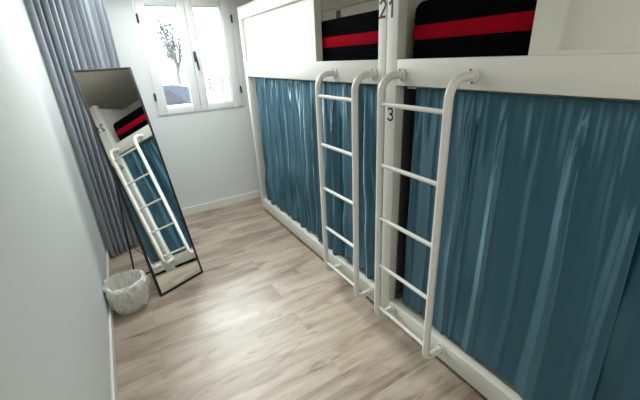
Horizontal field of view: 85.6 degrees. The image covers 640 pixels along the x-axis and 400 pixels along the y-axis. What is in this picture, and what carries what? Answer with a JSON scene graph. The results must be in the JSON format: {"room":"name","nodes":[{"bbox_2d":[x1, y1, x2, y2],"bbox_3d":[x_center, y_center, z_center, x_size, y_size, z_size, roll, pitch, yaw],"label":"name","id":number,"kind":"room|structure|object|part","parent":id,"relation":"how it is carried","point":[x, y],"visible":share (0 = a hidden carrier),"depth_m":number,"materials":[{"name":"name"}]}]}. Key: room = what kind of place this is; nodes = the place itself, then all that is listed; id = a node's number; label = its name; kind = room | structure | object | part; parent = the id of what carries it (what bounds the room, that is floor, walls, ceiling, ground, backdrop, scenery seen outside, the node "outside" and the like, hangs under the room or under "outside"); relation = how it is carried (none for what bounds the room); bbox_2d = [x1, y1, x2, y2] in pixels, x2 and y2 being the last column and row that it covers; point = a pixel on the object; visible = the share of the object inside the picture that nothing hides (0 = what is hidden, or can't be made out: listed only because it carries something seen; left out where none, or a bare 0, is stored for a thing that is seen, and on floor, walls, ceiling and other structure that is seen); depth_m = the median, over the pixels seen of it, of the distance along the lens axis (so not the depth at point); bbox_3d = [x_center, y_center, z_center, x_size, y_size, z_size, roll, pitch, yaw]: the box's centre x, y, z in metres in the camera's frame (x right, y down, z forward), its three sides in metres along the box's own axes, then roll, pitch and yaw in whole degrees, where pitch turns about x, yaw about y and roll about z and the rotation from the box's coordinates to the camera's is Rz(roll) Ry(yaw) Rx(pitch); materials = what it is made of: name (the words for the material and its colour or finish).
{"room":"dormitory","nodes":[
{"label":"dormitory","id":0,"kind":"room"},
{"bbox_2d":[0,0,111,399],"bbox_3d":[-1.060,0.068,1.141,0.150,2.220,5.100,-15,26,-27],"label":"wall","id":1,"kind":"structure","parent":0,"point":[55,345],"depth_m":1.38,"materials":[{"name":"white paint"}]},
{"bbox_2d":[106,248,117,399],"bbox_3d":[-0.925,1.045,1.571,0.014,0.075,4.750,-15,26,-27],"label":"baseboard","id":2,"kind":"structure","parent":1,"relation":"attached to","point":[114,389],"depth_m":2.00,"materials":[{"name":"white"}]},
{"bbox_3d":[-1.804,-1.575,2.431,0.536,0.024,0.274,-15,26,-27],"label":"rail","id":3,"kind":"object","parent":1,"relation":"attached to","visible":0},
{"bbox_2d":[27,0,137,255],"bbox_3d":[-1.766,-0.569,2.833,0.108,2.138,0.495,12,27,33],"label":"curtain","id":4,"kind":"object","parent":3,"relation":"hanging from","point":[72,34],"visible":0.49,"depth_m":2.63,"materials":[{"name":"grey fabric"}]},
{"bbox_2d":[104,0,302,208],"bbox_3d":[-1.179,-0.997,3.711,2.496,2.220,0.200,-15,26,-27],"label":"wall","id":5,"kind":"structure","parent":0,"point":[208,156],"depth_m":3.69,"materials":[{"name":"white paint"}]},
{"bbox_2d":[131,0,245,116],"bbox_3d":[-1.231,-1.412,3.396,0.911,1.067,0.137,-15,26,-27],"label":"window","id":6,"kind":"structure","parent":5,"relation":"in","point":[184,13],"depth_m":3.38,"materials":[{"name":"white paint"}]},
{"bbox_3d":[-1.208,-1.359,3.381,0.026,0.176,0.056,-18,27,-32],"label":"handle","id":7,"kind":"part","parent":6,"relation":"part of","materials":[{"name":"grey metal"}]},
{"bbox_2d":[181,190,266,215],"bbox_3d":[-1.067,0.017,4.038,2.482,0.088,0.014,-15,26,-27],"label":"baseboard","id":8,"kind":"structure","parent":5,"relation":"attached to","point":[253,195],"depth_m":3.99,"materials":[{"name":"white"}]},
{"bbox_2d":[110,197,487,399],"bbox_3d":[0.131,0.826,2.192,2.796,0.100,5.100,-15,26,-27],"label":"floor","id":9,"kind":"structure","parent":0,"point":[264,318],"depth_m":2.12,"materials":[{"name":"brown wood"}]},
{"bbox_2d":[103,269,149,314],"bbox_3d":[-1.323,0.633,2.399,0.277,0.236,0.288,-15,26,-27],"label":"waste bin","id":10,"kind":"object","parent":9,"relation":"on","point":[127,292],"visible":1,"depth_m":2.34,"materials":[{"name":"grey plastic"}]},
{"bbox_2d":[70,67,202,295],"bbox_3d":[-1.239,-0.109,2.454,0.390,1.552,0.366,13,28,34],"label":"floor mirror","id":11,"kind":"object","parent":9,"relation":"on","point":[111,98],"visible":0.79,"depth_m":2.42,"materials":[{"name":"mirror"}]},
{"bbox_2d":[237,0,395,304],"bbox_3d":[0.158,-0.635,2.862,1.070,2.076,2.043,-15,26,-27],"label":"bunk bed","id":12,"kind":"object","parent":9,"relation":"on","point":[281,39],"visible":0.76,"depth_m":2.42,"materials":[{"name":"white paint"}]},
{"bbox_3d":[-0.665,-0.819,3.507,0.055,2.000,0.052,-15,26,-27],"label":"post","id":13,"kind":"part","parent":12,"relation":"part of","materials":[{"name":"white paint"}]},
{"bbox_2d":[254,77,312,230],"bbox_3d":[-0.361,-0.437,3.139,0.064,1.255,0.971,-15,26,-27],"label":"curtain","id":14,"kind":"object","parent":12,"relation":"hanging from","point":[280,101],"visible":0.98,"depth_m":3.05,"materials":[{"name":"blue fabric"}]},
{"bbox_3d":[-0.139,-0.891,2.578,0.011,0.012,1.933,-15,26,-27],"label":"curtain rod","id":15,"kind":"part","parent":12,"relation":"part of","materials":[{"name":"white metal"}]},
{"bbox_3d":[-0.115,0.329,3.061,0.048,0.112,1.933,-15,26,-27],"label":"rail","id":16,"kind":"part","parent":12,"relation":"part of","materials":[{"name":"white paint"}]},
{"bbox_2d":[302,81,377,279],"bbox_3d":[0.116,-0.149,2.386,0.068,1.255,0.896,-15,26,-27],"label":"curtain","id":17,"kind":"object","parent":12,"relation":"hanging from","point":[336,114],"visible":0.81,"depth_m":2.33,"materials":[{"name":"blue fabric"}]},
{"bbox_2d":[321,10,378,60],"bbox_3d":[0.188,-1.191,2.667,0.803,0.285,1.904,-15,26,-27],"label":"mattress","id":18,"kind":"object","parent":12,"relation":"on","point":[352,37],"visible":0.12,"depth_m":1.96,"materials":[{"name":"black fabric"}]},
{"bbox_3d":[0.542,-1.457,2.795,0.015,0.546,1.933,-15,26,-27],"label":"panel","id":19,"kind":"part","parent":12,"relation":"part of","materials":[{"name":"beige wood"}]},
{"bbox_3d":[0.352,-0.208,1.912,0.055,2.000,0.058,-15,26,-27],"label":"post","id":20,"kind":"part","parent":12,"relation":"part of","materials":[{"name":"white paint"}]},
{"bbox_2d":[396,214,398,270],"bbox_3d":[0.266,0.110,3.219,0.768,0.181,1.910,-15,26,-27],"label":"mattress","id":21,"kind":"object","parent":12,"relation":"on","point":[398,214],"visible":0.02,"depth_m":2.48,"materials":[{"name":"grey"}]},
{"bbox_2d":[374,0,639,399],"bbox_3d":[1.207,-0.005,1.219,1.070,2.076,2.048,-15,26,-27],"label":"bunk bed","id":22,"kind":"object","parent":9,"relation":"on","point":[589,49],"visible":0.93,"depth_m":1.43,"materials":[{"name":"white paint"}]},
{"bbox_3d":[0.388,-0.187,1.857,0.055,2.000,0.074,-15,26,-27],"label":"post","id":23,"kind":"part","parent":22,"relation":"part of","materials":[{"name":"white paint"}]},
{"bbox_3d":[0.800,0.537,2.418,0.825,0.135,0.020,-15,26,-27],"label":"rail","id":24,"kind":"part","parent":22,"relation":"part of","materials":[{"name":"paint"}]},
{"bbox_3d":[0.939,0.962,1.410,0.048,0.112,1.914,-15,26,-27],"label":"rail","id":25,"kind":"part","parent":22,"relation":"part of","materials":[{"name":"white paint"}]},
{"bbox_2d":[413,0,536,58],"bbox_3d":[1.238,-0.560,1.022,0.803,0.285,1.911,-15,26,-27],"label":"blanket","id":26,"kind":"object","parent":22,"relation":"on","point":[442,28],"visible":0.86,"depth_m":1.32,"materials":[{"name":"black fabric"}]},
{"bbox_2d":[402,88,639,399],"bbox_3d":[0.716,0.199,1.476,0.035,1.255,0.978,-15,26,-27],"label":"curtain","id":27,"kind":"object","parent":22,"relation":"hanging from","point":[540,228],"visible":0.91,"depth_m":1.31,"materials":[{"name":"blue fabric"}]},
{"bbox_3d":[0.915,-0.258,0.926,0.011,0.012,1.914,-15,26,-27],"label":"curtain rod","id":28,"kind":"part","parent":22,"relation":"part of","materials":[{"name":"white metal"}]},
{"bbox_2d":[592,231,639,399],"bbox_3d":[1.187,0.390,0.766,0.036,1.106,0.960,-16,26,-28],"label":"curtain","id":29,"kind":"object","parent":22,"relation":"hanging from","point":[619,376],"visible":0.44,"depth_m":1.15,"materials":[{"name":"blue fabric"}]},
{"bbox_2d":[320,0,404,201],"bbox_3d":[1.210,-0.555,2.351,0.150,2.220,5.100,-15,26,-27],"label":"wall","id":30,"kind":"structure","parent":0,"point":[321,1],"depth_m":3.22,"materials":[{"name":"white paint"}]},
{"label":"outside","id":31,"kind":"structure","parent":0,"visible":0},
{"bbox_2d":[161,70,229,94],"bbox_3d":[-11.135,-16.913,47.609,90.000,0.200,89.400,-15,26,-27],"label":"ground","id":32,"kind":"structure","parent":31,"point":[167,77],"depth_m":47.52,"materials":[{"name":"white"}]},
{"bbox_2d":[150,7,183,84],"bbox_3d":[-6.298,-6.382,15.184,1.858,4.840,2.218,-15,26,-27],"label":"tree","id":33,"kind":"object","parent":32,"relation":"on","point":[170,45],"visible":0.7,"depth_m":14.52,"materials":[{"name":"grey plant"}]},
{"bbox_2d":[162,82,191,105],"bbox_3d":[-5.860,-2.716,10.662,4.220,1.500,1.760,-15,26,-27],"label":"car","id":34,"kind":"object","parent":32,"relation":"on","point":[175,94],"visible":0.06,"depth_m":10.49,"materials":[{"name":"blue paint"}]},
{"bbox_2d":[182,77,228,93],"bbox_3d":[-5.891,-8.297,24.710,8.000,1.000,0.080,-15,26,-27],"label":"guard rail","id":35,"kind":"object","parent":32,"relation":"on","point":[209,83],"visible":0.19,"depth_m":23.87,"materials":[{"name":"grey metal"}]},
{"bbox_3d":[-5.913,-8.707,24.540,8.000,0.090,0.080,-15,26,-27],"label":"rail","id":36,"kind":"part","parent":35,"relation":"part of","materials":[{"name":"grey metal"}]},
{"bbox_3d":[-5.899,-8.449,24.647,8.000,0.090,0.080,-15,26,-27],"label":"rail","id":37,"kind":"part","parent":35,"relation":"part of","materials":[{"name":"grey metal"}]},
{"bbox_2d":[207,93,230,101],"bbox_3d":[-5.783,-6.382,21.337,3.000,0.050,4.100,-15,26,-27],"label":"grass patch","id":38,"kind":"structure","parent":32,"relation":"on","point":[226,96],"depth_m":20.94,"materials":[{"name":"white"}]},
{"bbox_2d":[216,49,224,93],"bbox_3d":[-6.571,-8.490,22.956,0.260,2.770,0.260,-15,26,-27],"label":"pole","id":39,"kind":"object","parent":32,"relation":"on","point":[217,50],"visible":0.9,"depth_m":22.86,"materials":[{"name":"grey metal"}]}
]}

